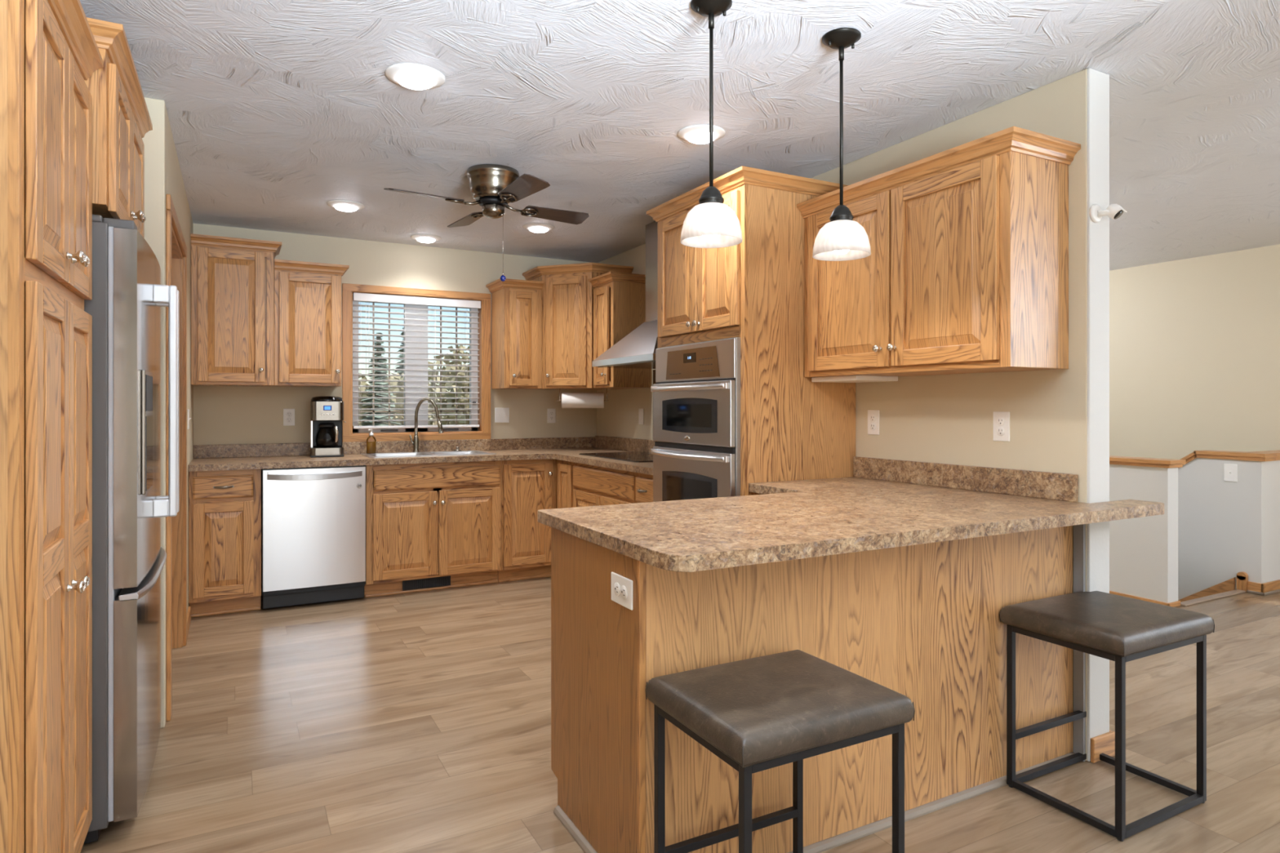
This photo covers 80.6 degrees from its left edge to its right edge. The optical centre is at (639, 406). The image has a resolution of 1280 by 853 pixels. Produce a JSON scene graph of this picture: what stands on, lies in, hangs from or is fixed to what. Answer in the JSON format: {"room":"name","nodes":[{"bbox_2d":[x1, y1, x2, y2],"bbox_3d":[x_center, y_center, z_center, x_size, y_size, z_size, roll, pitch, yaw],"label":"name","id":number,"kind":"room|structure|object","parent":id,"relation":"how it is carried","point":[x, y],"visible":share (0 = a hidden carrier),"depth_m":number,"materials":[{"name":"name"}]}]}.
{"room":"kitchen","nodes":[
{"label":"kitchen","id":0,"kind":"room"},
{"bbox_2d":[142,97,193,728],"bbox_3d":[-2.754,0.030,3.721,0.857,2.440,2.240,0,0,-28],"label":"wall","id":1,"kind":"structure","parent":0,"point":[162,172],"depth_m":2.93,"materials":[{"name":"beige paint"}]},
{"bbox_2d":[84,17,152,238],"bbox_3d":[-2.012,-0.824,2.344,0.797,0.517,0.876,0,0,-28],"label":"upper cabinet","id":2,"kind":"object","parent":1,"relation":"attached to","point":[121,117],"visible":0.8,"depth_m":2.21,"materials":[{"name":"brown wood"}]},
{"bbox_2d":[165,194,186,721],"bbox_3d":[-2.193,0.204,3.461,0.146,2.092,1.128,0,0,-28],"label":"door frame","id":3,"kind":"structure","parent":1,"relation":"attached to","point":[175,260],"depth_m":3.90,"materials":[{"name":"brown wood"}]},
{"bbox_2d":[186,606,191,637],"bbox_3d":[-2.514,1.208,4.196,0.014,0.085,0.468,0,0,-28],"label":"baseboard","id":4,"kind":"structure","parent":1,"relation":"attached to","point":[188,611],"depth_m":4.21,"materials":[{"name":"brown wood"}]},
{"bbox_2d":[186,408,191,429],"bbox_3d":[-2.590,0.075,4.341,0.018,0.116,0.072,0,0,-28],"label":"light switch","id":5,"kind":"object","parent":1,"relation":"attached to","point":[188,410],"visible":1,"depth_m":4.31,"materials":[{"name":"white plastic"}]},
{"bbox_2d":[193,223,596,591],"bbox_3d":[-0.304,0.030,6.394,8.700,2.440,0.160,0,0,-28],"label":"wall","id":6,"kind":"structure","parent":0,"point":[222,415],"depth_m":5.43,"materials":[{"name":"beige paint"}]},
{"bbox_2d":[191,233,281,386],"bbox_3d":[-2.593,-0.592,4.863,0.502,0.916,0.375,0,0,-28],"label":"upper cabinet","id":7,"kind":"object","parent":6,"relation":"attached to","point":[233,278],"visible":1,"depth_m":4.72,"materials":[{"name":"brown wood"}]},
{"bbox_2d":[283,408,294,426],"bbox_3d":[-2.404,0.075,5.173,0.072,0.116,0.009,0,0,-28],"label":"electrical outlet","id":8,"kind":"object","parent":6,"relation":"attached to","point":[288,414],"visible":1,"depth_m":5.17,"materials":[{"name":"white plastic"}]},
{"bbox_2d":[286,417,292,422],"bbox_3d":[-2.402,0.095,5.171,0.034,0.034,0.002,0,0,-28],"label":"receptacle","id":9,"kind":"object","parent":8,"relation":"attached to","point":[288,420],"depth_m":5.17,"materials":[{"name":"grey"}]},
{"bbox_2d":[286,412,292,417],"bbox_3d":[-2.402,0.056,5.171,0.034,0.034,0.002,0,0,-28],"label":"receptacle","id":10,"kind":"object","parent":8,"relation":"attached to","point":[288,414],"depth_m":5.17,"materials":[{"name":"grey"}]},
{"bbox_2d":[273,258,349,386],"bbox_3d":[-2.211,-0.535,5.067,0.447,0.803,0.375,0,0,-28],"label":"upper cabinet","id":11,"kind":"object","parent":6,"relation":"attached to","point":[308,295],"visible":0.99,"depth_m":4.92,"materials":[{"name":"brown wood"}]},
{"bbox_2d":[352,299,478,432],"bbox_3d":[-1.683,-0.310,5.688,0.936,1.006,0.072,0,0,-28],"label":"window","id":12,"kind":"structure","parent":6,"relation":"in","point":[355,302],"depth_m":5.67,"materials":[{"name":"white plastic"}]},
{"bbox_2d":[352,292,480,428],"bbox_3d":[-1.647,-0.324,5.620,0.924,0.972,0.079,0,0,-28],"label":"window blind","id":13,"kind":"object","parent":12,"relation":"attached to","point":[357,296],"visible":0.96,"depth_m":5.59,"materials":[{"name":"white plastic"}]},
{"bbox_2d":[342,283,490,442],"bbox_3d":[-1.651,-0.307,5.628,1.074,1.122,0.118,0,0,-28],"label":"trim","id":14,"kind":"structure","parent":6,"relation":"attached to","point":[348,289],"depth_m":5.56,"materials":[{"name":"brown wood"}]},
{"bbox_2d":[193,435,657,458],"bbox_3d":[-1.115,0.291,4.621,2.880,0.098,2.196,0,0,-28],"label":"backsplash","id":15,"kind":"structure","parent":6,"relation":"attached to","point":[229,451],"depth_m":5.57,"materials":[{"name":"stone"}]},
{"bbox_2d":[494,408,509,422],"bbox_3d":[-1.072,0.070,5.881,0.116,0.116,0.018,0,0,-28],"label":"light switch","id":16,"kind":"object","parent":6,"relation":"attached to","point":[501,415],"visible":1,"depth_m":5.88,"materials":[{"name":"white plastic"}]},
{"bbox_2d":[485,278,543,389],"bbox_3d":[-0.953,-0.534,5.741,0.334,0.801,0.375,0,0,-28],"label":"upper cabinet","id":17,"kind":"object","parent":6,"relation":"attached to","point":[516,304],"visible":1,"depth_m":5.63,"materials":[{"name":"brown wood"}]},
{"bbox_2d":[546,408,555,422],"bbox_3d":[-0.712,0.077,6.079,0.072,0.116,0.009,0,0,-28],"label":"electrical outlet","id":18,"kind":"object","parent":6,"relation":"attached to","point":[551,413],"visible":1,"depth_m":6.08,"materials":[{"name":"white plastic"}]},
{"bbox_2d":[80,0,1279,270],"bbox_3d":[1.881,-1.240,2.312,8.700,0.100,9.500,0,0,-28],"label":"ceiling","id":19,"kind":"structure","parent":0,"point":[278,111],"depth_m":2.92,"materials":[{"name":"white paint"}]},
{"bbox_2d":[327,200,364,211],"bbox_3d":[-1.734,-1.172,4.455,0.208,0.036,0.208,0,0,-28],"label":"recessed light","id":20,"kind":"object","parent":19,"relation":"in","point":[340,205],"visible":1,"depth_m":4.41,"materials":[{"name":"white glass"}]},
{"bbox_2d":[385,62,444,89],"bbox_3d":[-0.809,-1.172,2.720,0.208,0.036,0.208,0,0,-28],"label":"recessed light","id":21,"kind":"object","parent":19,"relation":"in","point":[409,75],"visible":1,"depth_m":2.68,"materials":[{"name":"white glass"}]},
{"bbox_2d":[410,234,440,243],"bbox_3d":[-1.507,-1.172,5.315,0.208,0.036,0.208,0,0,-28],"label":"recessed light","id":22,"kind":"object","parent":19,"relation":"in","point":[426,238],"visible":1,"depth_m":5.27,"materials":[{"name":"white glass"}]},
{"bbox_2d":[383,164,589,281],"bbox_3d":[-0.744,-0.909,3.833,0.821,0.559,0.821,0,0,12],"label":"ceiling fan","id":23,"kind":"object","parent":19,"relation":"hanging from","point":[492,186],"visible":1,"depth_m":3.74,"materials":[{"name":"silver metal"}]},
{"bbox_2d":[522,222,554,232],"bbox_3d":[-0.671,-1.172,5.000,0.208,0.036,0.208,0,0,-28],"label":"recessed light","id":24,"kind":"object","parent":19,"relation":"in","point":[533,227],"visible":1,"depth_m":4.95,"materials":[{"name":"white glass"}]},
{"bbox_2d":[677,124,725,143],"bbox_3d":[0.267,-1.172,3.291,0.208,0.036,0.208,0,0,-28],"label":"recessed light","id":25,"kind":"object","parent":19,"relation":"in","point":[696,134],"visible":0.89,"depth_m":3.25,"materials":[{"name":"white glass"}]},
{"bbox_2d":[680,0,742,248],"bbox_3d":[0.210,-0.837,2.226,0.182,0.704,0.182,0,0,-28],"label":"pendant light","id":26,"kind":"object","parent":19,"relation":"hanging from","point":[712,223],"visible":1,"depth_m":2.20,"materials":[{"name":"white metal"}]},
{"bbox_2d":[812,27,871,261],"bbox_3d":[0.648,-0.837,2.431,0.182,0.704,0.182,0,0,-28],"label":"pendant light","id":27,"kind":"object","parent":19,"relation":"hanging from","point":[842,238],"visible":1,"depth_m":2.40,"materials":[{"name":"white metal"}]},
{"bbox_2d":[80,577,1279,852],"bbox_3d":[1.881,1.300,2.312,8.700,0.100,9.500,0,0,-28],"label":"floor","id":28,"kind":"structure","parent":0,"point":[417,722],"depth_m":2.77,"materials":[{"name":"laminate"}]},
{"bbox_2d":[0,0,103,852],"bbox_3d":[-1.665,0.136,1.633,0.757,2.228,0.769,0,0,-28],"label":"pantry cabinet","id":29,"kind":"object","parent":28,"relation":"on","point":[48,48],"visible":1,"depth_m":1.61,"materials":[{"name":"brown wood"}]},
{"bbox_2d":[83,214,178,844],"bbox_3d":[-1.954,0.353,2.389,0.842,1.794,0.826,0,0,-28],"label":"refrigerator","id":30,"kind":"object","parent":28,"relation":"on","point":[129,295],"visible":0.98,"depth_m":2.18,"materials":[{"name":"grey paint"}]},
{"bbox_2d":[188,469,261,617],"bbox_3d":[-2.587,0.814,4.721,0.378,0.872,0.629,0,0,-28],"label":"base cabinet","id":31,"kind":"object","parent":28,"relation":"on","point":[224,506],"visible":0.9,"depth_m":4.48,"materials":[{"name":"brown wood"}]},
{"bbox_2d":[261,465,365,608],"bbox_3d":[-2.146,0.810,4.939,0.594,0.856,0.630,0,0,-28],"label":"dishwasher","id":32,"kind":"object","parent":28,"relation":"on","point":[313,518],"visible":1,"depth_m":4.69,"materials":[{"name":"silver metal"}]},
{"bbox_2d":[364,460,501,597],"bbox_3d":[-1.490,0.814,5.307,0.898,0.872,0.633,0,0,-28],"label":"base cabinet","id":33,"kind":"object","parent":28,"relation":"on","point":[428,520],"visible":0.88,"depth_m":5.05,"materials":[{"name":"brown wood"}]},
{"bbox_2d":[402,575,450,591],"bbox_3d":[-1.440,1.195,5.103,0.320,0.066,0.009,0,0,-28],"label":"floor vent grille","id":34,"kind":"object","parent":33,"relation":"attached to","point":[443,580],"visible":0.98,"depth_m":5.10,"materials":[{"name":"black plastic"}]},
{"bbox_2d":[497,458,556,582],"bbox_3d":[-0.908,0.814,5.619,0.420,0.872,0.633,0,0,-28],"label":"base cabinet","id":35,"kind":"object","parent":28,"relation":"on","point":[528,486],"visible":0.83,"depth_m":5.37,"materials":[{"name":"brown wood"}]},
{"bbox_2d":[556,459,573,508],"bbox_3d":[-0.283,0.764,5.478,0.603,0.772,0.310,0,0,-28],"label":"base cabinet","id":36,"kind":"object","parent":28,"relation":"on","point":[565,487],"visible":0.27,"depth_m":5.30,"materials":[{"name":"brown wood"}]},
{"bbox_2d":[573,462,636,507],"bbox_3d":[-0.006,0.814,4.921,0.640,0.872,0.930,0,0,-28],"label":"base cabinet","id":37,"kind":"object","parent":28,"relation":"on","point":[593,486],"visible":0.21,"depth_m":4.77,"materials":[{"name":"brown wood"}]},
{"bbox_2d":[635,472,653,502],"bbox_3d":[0.302,0.814,4.346,0.640,0.872,0.371,0,0,-28],"label":"base cabinet","id":38,"kind":"object","parent":28,"relation":"on","point":[644,482],"visible":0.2,"depth_m":4.26,"materials":[{"name":"brown wood"}]},
{"bbox_2d":[187,435,657,475],"bbox_3d":[-1.115,0.310,4.621,2.880,0.136,2.196,0,0,-28],"label":"countertop","id":39,"kind":"structure","parent":38,"relation":"on","point":[268,455],"depth_m":5.17,"materials":[{"name":"stone"}]},
{"bbox_2d":[310,395,346,457],"bbox_3d":[-2.117,0.136,5.128,0.223,0.408,0.259,0,0,-24],"label":"coffee maker","id":40,"kind":"object","parent":39,"relation":"on","point":[326,412],"visible":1,"depth_m":5.05,"materials":[{"name":"black plastic"}]},
{"bbox_2d":[408,397,443,452],"bbox_3d":[-1.551,0.136,5.492,0.240,0.396,0.052,0,0,-9],"label":"kitchen faucet","id":41,"kind":"object","parent":39,"relation":"on","point":[415,442],"visible":1,"depth_m":5.47,"materials":[{"name":"grey metal"}]},
{"bbox_2d":[360,450,496,478],"bbox_3d":[-1.489,0.414,5.327,0.850,0.161,0.482,0,0,-28],"label":"sink","id":42,"kind":"object","parent":39,"relation":"in","point":[422,454],"visible":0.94,"depth_m":5.39,"materials":[{"name":"silver metal"}]},
{"bbox_2d":[366,428,376,453],"bbox_3d":[-1.898,0.247,5.335,0.064,0.174,0.066,0,0,-28],"label":"soap dispenser","id":43,"kind":"object","parent":42,"relation":"on","point":[371,446],"visible":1,"depth_m":5.32,"materials":[{"name":"brown glass"}]},
{"bbox_2d":[453,446,461,451],"bbox_3d":[-1.362,0.318,5.637,0.060,0.032,0.060,0,0,-28],"label":"strainer","id":44,"kind":"object","parent":42,"relation":"on","point":[457,449],"visible":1,"depth_m":5.62,"materials":[{"name":"silver metal"}]},
{"bbox_2d":[578,451,653,462],"bbox_3d":[-0.009,0.335,5.037,0.500,0.009,0.880,0,0,-28],"label":"cooktop","id":45,"kind":"object","parent":39,"relation":"in","point":[629,456],"visible":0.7,"depth_m":5.03,"materials":[{"name":"black glass"}]},
{"bbox_2d":[646,165,855,496],"bbox_3d":[0.542,0.104,3.818,0.715,2.292,0.868,0,0,-28],"label":"tall cabinet","id":46,"kind":"object","parent":28,"relation":"on","point":[793,427],"visible":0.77,"depth_m":3.45,"materials":[{"name":"brown wood"}]},
{"bbox_2d":[650,337,740,502],"bbox_3d":[0.473,0.252,3.777,0.660,1.116,0.712,0,0,-28],"label":"double wall oven","id":47,"kind":"object","parent":46,"relation":"in","point":[696,390],"visible":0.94,"depth_m":3.58,"materials":[{"name":"grey metal"}]},
{"bbox_2d":[645,649,915,852],"bbox_3d":[0.318,0.949,1.772,0.478,0.603,0.399,0,0,-28],"label":"bar stool","id":48,"kind":"object","parent":28,"relation":"on","point":[761,713],"visible":1,"depth_m":1.70,"materials":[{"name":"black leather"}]},
{"bbox_2d":[645,649,914,768],"bbox_3d":[0.318,0.681,1.772,0.477,0.069,0.398,0,0,-28],"label":"seat cushion","id":49,"kind":"object","parent":48,"relation":"on","point":[765,711],"depth_m":1.67,"materials":[{"name":"brown leather"}]},
{"bbox_2d":[551,525,1075,852],"bbox_3d":[0.512,0.814,2.737,1.765,0.872,1.092,0,0,-28],"label":"base cabinet","id":50,"kind":"object","parent":28,"relation":"on","point":[921,623],"visible":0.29,"depth_m":2.20,"materials":[{"name":"brown wood"}]},
{"bbox_2d":[611,572,632,610],"bbox_3d":[-0.048,0.474,1.940,0.009,0.075,0.118,0,0,-28],"label":"electrical outlet","id":51,"kind":"object","parent":50,"relation":"attached to","point":[621,586],"visible":1,"depth_m":1.93,"materials":[{"name":"white plastic"}]},
{"bbox_2d":[613,582,620,595],"bbox_3d":[-0.060,0.474,1.956,0.002,0.034,0.034,0,0,-28],"label":"receptacle","id":52,"kind":"object","parent":51,"relation":"attached to","point":[616,585],"depth_m":1.95,"materials":[{"name":"grey plastic"}]},
{"bbox_2d":[620,585,626,599],"bbox_3d":[-0.041,0.474,1.921,0.002,0.034,0.034,0,0,-28],"label":"receptacle","id":53,"kind":"object","parent":51,"relation":"attached to","point":[623,588],"depth_m":1.92,"materials":[{"name":"grey plastic"}]},
{"bbox_2d":[537,456,1164,572],"bbox_3d":[0.668,0.310,2.728,2.017,0.136,1.254,0,0,-28],"label":"countertop","id":54,"kind":"structure","parent":50,"relation":"on","point":[886,503],"depth_m":2.36,"materials":[{"name":"stone"}]},
{"bbox_2d":[999,591,1214,841],"bbox_3d":[1.496,0.949,2.433,0.492,0.603,0.398,0,0,-28],"label":"bar stool","id":55,"kind":"object","parent":28,"relation":"on","point":[1120,629],"visible":0.93,"depth_m":2.36,"materials":[{"name":"black leather"}]},
{"bbox_2d":[1000,591,1213,657],"bbox_3d":[1.496,0.681,2.433,0.491,0.069,0.397,0,0,-28],"label":"seat cushion","id":56,"kind":"object","parent":55,"relation":"on","point":[1104,624],"depth_m":2.33,"materials":[{"name":"brown leather"}]},
{"bbox_2d":[596,68,1087,760],"bbox_3d":[0.658,0.030,4.493,0.122,2.440,4.100,0,0,-28],"label":"wall","id":57,"kind":"structure","parent":0,"point":[941,419],"depth_m":2.98,"materials":[{"name":"beige paint"}]},
{"bbox_2d":[522,262,633,390],"bbox_3d":[-0.490,-0.592,5.823,0.642,0.916,0.667,0,0,-28],"label":"upper cabinet","id":58,"kind":"object","parent":57,"relation":"attached to","point":[566,292],"visible":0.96,"depth_m":5.61,"materials":[{"name":"brown wood"}]},
{"bbox_2d":[556,388,608,401],"bbox_3d":[-0.436,-0.083,5.707,0.390,0.102,0.024,0,0,-2],"label":"paper towel holder","id":59,"kind":"object","parent":58,"relation":"attached to","point":[606,400],"visible":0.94,"depth_m":5.70,"materials":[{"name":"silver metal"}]},
{"bbox_2d":[561,392,604,408],"bbox_3d":[-0.430,-0.044,5.708,0.318,0.116,0.116,0,0,-2],"label":"paper towel roll","id":60,"kind":"object","parent":59,"relation":"on","point":[569,400],"visible":1,"depth_m":5.66,"materials":[{"name":"white paper"}]},
{"bbox_2d":[588,271,651,388],"bbox_3d":[-0.142,-0.533,5.467,0.365,0.799,0.367,0,0,-28],"label":"upper cabinet","id":61,"kind":"object","parent":57,"relation":"attached to","point":[619,298],"visible":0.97,"depth_m":5.35,"materials":[{"name":"brown wood"}]},
{"bbox_2d":[591,221,657,368],"bbox_3d":[0.103,-0.725,4.845,0.516,0.927,0.845,0,0,-28],"label":"range hood","id":62,"kind":"object","parent":57,"relation":"attached to","point":[637,349],"visible":0.38,"depth_m":4.85,"materials":[{"name":"silver metal"}]},
{"bbox_2d":[638,408,644,424],"bbox_3d":[0.008,0.076,5.568,0.008,0.116,0.072,0,0,-28],"label":"light switch","id":63,"kind":"object","parent":57,"relation":"attached to","point":[641,411],"visible":1,"depth_m":5.56,"materials":[{"name":"white plastic"}]},
{"bbox_2d":[653,369,656,384],"bbox_3d":[0.382,-0.009,4.870,0.007,0.501,1.218,0,0,-28],"label":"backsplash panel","id":64,"kind":"object","parent":57,"relation":"attached to","point":[654,371],"visible":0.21,"depth_m":5.39,"materials":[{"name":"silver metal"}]},
{"bbox_2d":[867,409,879,435],"bbox_3d":[1.094,0.076,3.541,0.009,0.116,0.072,0,0,-28],"label":"electrical outlet","id":65,"kind":"object","parent":57,"relation":"attached to","point":[873,415],"visible":1,"depth_m":3.54,"materials":[{"name":"white plastic"}]},
{"bbox_2d":[870,422,875,430],"bbox_3d":[1.091,0.096,3.539,0.002,0.034,0.034,0,0,-28],"label":"receptacle","id":66,"kind":"object","parent":65,"relation":"attached to","point":[873,425],"depth_m":3.54,"materials":[{"name":"grey plastic"}]},
{"bbox_2d":[870,414,875,422],"bbox_3d":[1.091,0.057,3.539,0.002,0.034,0.034,0,0,-28],"label":"receptacle","id":67,"kind":"object","parent":65,"relation":"attached to","point":[873,417],"depth_m":3.54,"materials":[{"name":"grey plastic"}]},
{"bbox_2d":[796,125,1080,377],"bbox_3d":[1.135,-0.531,3.067,0.380,0.794,1.096,0,0,-28],"label":"upper cabinet","id":68,"kind":"object","parent":57,"relation":"attached to","point":[966,271],"visible":0.98,"depth_m":2.75,"materials":[{"name":"brown wood"}]},
{"bbox_2d":[811,375,897,382],"bbox_3d":[0.972,-0.123,3.429,0.250,0.022,0.288,0,0,-28],"label":"light","id":69,"kind":"object","parent":68,"relation":"attached to","point":[844,379],"visible":1,"depth_m":3.33,"materials":[{"name":"white plastic"}]},
{"bbox_2d":[853,456,1078,502],"bbox_3d":[1.290,0.291,3.155,0.020,0.098,1.088,0,0,-28],"label":"backsplash","id":70,"kind":"structure","parent":57,"relation":"attached to","point":[1028,483],"depth_m":3.04,"materials":[{"name":"stone"}]},
{"bbox_2d":[993,411,1009,441],"bbox_3d":[1.410,0.079,2.949,0.009,0.116,0.072,0,0,-28],"label":"electrical outlet","id":71,"kind":"object","parent":57,"relation":"attached to","point":[1001,419],"visible":1,"depth_m":2.94,"materials":[{"name":"white plastic"}]},
{"bbox_2d":[996,426,1004,435],"bbox_3d":[1.408,0.099,2.948,0.002,0.034,0.034,0,0,-28],"label":"receptacle","id":72,"kind":"object","parent":71,"relation":"attached to","point":[1000,430],"depth_m":2.95,"materials":[{"name":"grey plastic"}]},
{"bbox_2d":[996,417,1004,426],"bbox_3d":[1.408,0.059,2.948,0.002,0.034,0.034,0,0,-28],"label":"receptacle","id":73,"kind":"object","parent":71,"relation":"attached to","point":[1000,420],"depth_m":2.95,"materials":[{"name":"grey plastic"}]},
{"bbox_2d":[1073,524,1085,761],"bbox_3d":[1.555,0.814,2.673,0.012,0.872,0.036,0,0,-28],"label":"trim","id":74,"kind":"structure","parent":57,"relation":"attached to","point":[1079,531],"depth_m":2.67,"materials":[{"name":"grey"}]},
{"bbox_2d":[1090,729,1115,763],"bbox_3d":[0.675,1.208,4.484,0.133,0.085,4.112,0,0,-28],"label":"baseboard","id":75,"kind":"structure","parent":57,"relation":"attached to","point":[1104,743],"depth_m":2.67,"materials":[{"name":"brown wood"}]},
{"bbox_2d":[1087,67,1109,761],"bbox_3d":[1.629,0.030,2.685,0.122,2.440,0.012,0,0,-28],"label":"wall","id":76,"kind":"structure","parent":0,"point":[1098,82],"depth_m":2.67,"materials":[{"name":"white paint"}]},
{"bbox_2d":[1089,204,1127,222],"bbox_3d":[1.642,-0.680,2.656,0.120,0.064,0.055,0,0,16],"label":"security camera","id":77,"kind":"object","parent":76,"relation":"attached to","point":[1113,211],"visible":1,"depth_m":2.65,"materials":[{"name":"white plastic"}]},
{"bbox_2d":[1109,464,1177,603],"bbox_3d":[2.596,0.816,6.083,0.120,0.868,3.105,0,0,-28],"label":"half wall","id":78,"kind":"structure","parent":0,"point":[1144,550],"depth_m":4.80,"materials":[{"name":"white paint"}]},
{"bbox_2d":[1109,591,1180,607],"bbox_3d":[2.593,1.235,6.074,0.134,0.030,3.119,0,0,-28],"label":"baseboard","id":79,"kind":"structure","parent":78,"relation":"attached to","point":[1176,603],"depth_m":4.77,"materials":[{"name":"brown wood"}]},
{"bbox_2d":[1109,455,1186,467],"bbox_3d":[2.602,0.359,6.071,0.176,0.045,3.133,0,0,-28],"label":"trim","id":80,"kind":"structure","parent":78,"relation":"attached to","point":[1122,460],"depth_m":4.79,"materials":[{"name":"brown wood"}]},
{"bbox_2d":[1109,244,1279,459],"bbox_3d":[5.493,0.030,4.189,0.120,2.440,9.200,0,0,-28],"label":"wall","id":81,"kind":"structure","parent":0,"point":[1194,343],"depth_m":6.02,"materials":[{"name":"beige paint"}]},
{"bbox_2d":[1177,457,1279,599],"bbox_3d":[3.698,1.907,6.609,0.760,3.085,3.220,0,0,-28],"label":"wall","id":82,"kind":"structure","parent":0,"point":[1226,529],"depth_m":5.20,"materials":[{"name":"white paint"}]},
{"bbox_2d":[1177,577,1235,602],"bbox_3d":[3.437,2.087,6.276,0.015,1.845,2.580,0,0,-28],"label":"trim","id":83,"kind":"structure","parent":82,"relation":"attached to","point":[1229,584],"depth_m":5.23,"materials":[{"name":"brown wood"}]},
{"bbox_2d":[1180,589,1245,606],"bbox_3d":[3.719,1.244,4.910,0.752,0.012,0.055,0,0,-28],"label":"trim","id":84,"kind":"structure","parent":82,"relation":"attached to","point":[1196,601],"depth_m":4.89,"materials":[{"name":"beige wood"}]},
{"bbox_2d":[1180,449,1279,465],"bbox_3d":[3.856,1.062,6.287,0.785,1.496,2.556,0,0,-28],"label":"trim","id":85,"kind":"structure","parent":82,"relation":"attached to","point":[1264,455],"depth_m":5.16,"materials":[{"name":"brown wood"}]},
{"bbox_2d":[1223,463,1237,481],"bbox_3d":[4.033,0.455,5.160,0.018,0.120,0.078,0,0,-28],"label":"light switch","id":86,"kind":"object","parent":82,"relation":"attached to","point":[1230,471],"visible":1,"depth_m":5.16,"materials":[{"name":"white plastic"}]},
{"bbox_2d":[1236,571,1248,592],"bbox_3d":[4.063,1.184,5.094,0.028,0.132,0.055,0,0,-28],"label":"trim","id":87,"kind":"structure","parent":82,"relation":"attached to","point":[1242,577],"depth_m":5.08,"materials":[{"name":"brown wood"}]},
{"bbox_2d":[1246,579,1279,595],"bbox_3d":[4.431,1.212,5.202,0.776,0.075,0.101,0,0,-28],"label":"baseboard","id":88,"kind":"structure","parent":82,"relation":"attached to","point":[1272,585],"depth_m":5.03,"materials":[{"name":"brown wood"}]},
{"label":"outside","id":89,"kind":"structure","parent":0,"visible":0},
{"bbox_3d":[-16.094,1.950,45.944,105.000,0.400,83.800,0,0,-28],"label":"lawn","id":90,"kind":"structure","parent":89,"visible":0},
{"bbox_2d":[358,373,368,395],"bbox_3d":[-12.557,-0.025,29.652,4.069,3.551,4.011,0,0,-28],"label":"bushy tree","id":91,"kind":"object","parent":90,"relation":"on","point":[363,377],"visible":0.02,"depth_m":30.13,"materials":[{"name":"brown plant"}]},
{"bbox_2d":[358,332,400,426],"bbox_3d":[-6.624,-0.060,19.177,1.835,3.620,1.522,0,0,-45],"label":"conifer tree","id":92,"kind":"object","parent":90,"relation":"on","point":[381,366],"visible":0.44,"depth_m":19.03,"materials":[{"name":"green plant"}]},
{"bbox_2d":[358,373,437,426],"bbox_3d":[-7.536,0.323,23.188,2.616,2.854,2.539,0,0,-28],"label":"bushy tree","id":93,"kind":"object","parent":90,"relation":"on","point":[392,378],"visible":0.12,"depth_m":22.54,"materials":[{"name":"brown plant"}]},
{"bbox_2d":[391,327,404,380],"bbox_3d":[-8.036,-0.833,26.317,2.258,5.165,2.218,0,0,-28],"label":"conifer tree","id":94,"kind":"object","parent":90,"relation":"on","point":[400,372],"visible":0.09,"depth_m":26.21,"materials":[{"name":"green plant"}]},
{"bbox_2d":[427,344,469,418],"bbox_3d":[-7.054,-0.430,31.346,4.792,4.360,4.608,0,0,-28],"label":"bushy tree","id":95,"kind":"object","parent":90,"relation":"on","point":[459,352],"visible":0.07,"depth_m":30.55,"materials":[{"name":"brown plant"}]},
{"bbox_2d":[435,364,469,424],"bbox_3d":[-4.303,0.168,20.946,2.538,3.163,2.612,0,0,-28],"label":"bushy tree","id":96,"kind":"object","parent":90,"relation":"on","point":[463,368],"visible":0.15,"depth_m":20.31,"materials":[{"name":"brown plant"}]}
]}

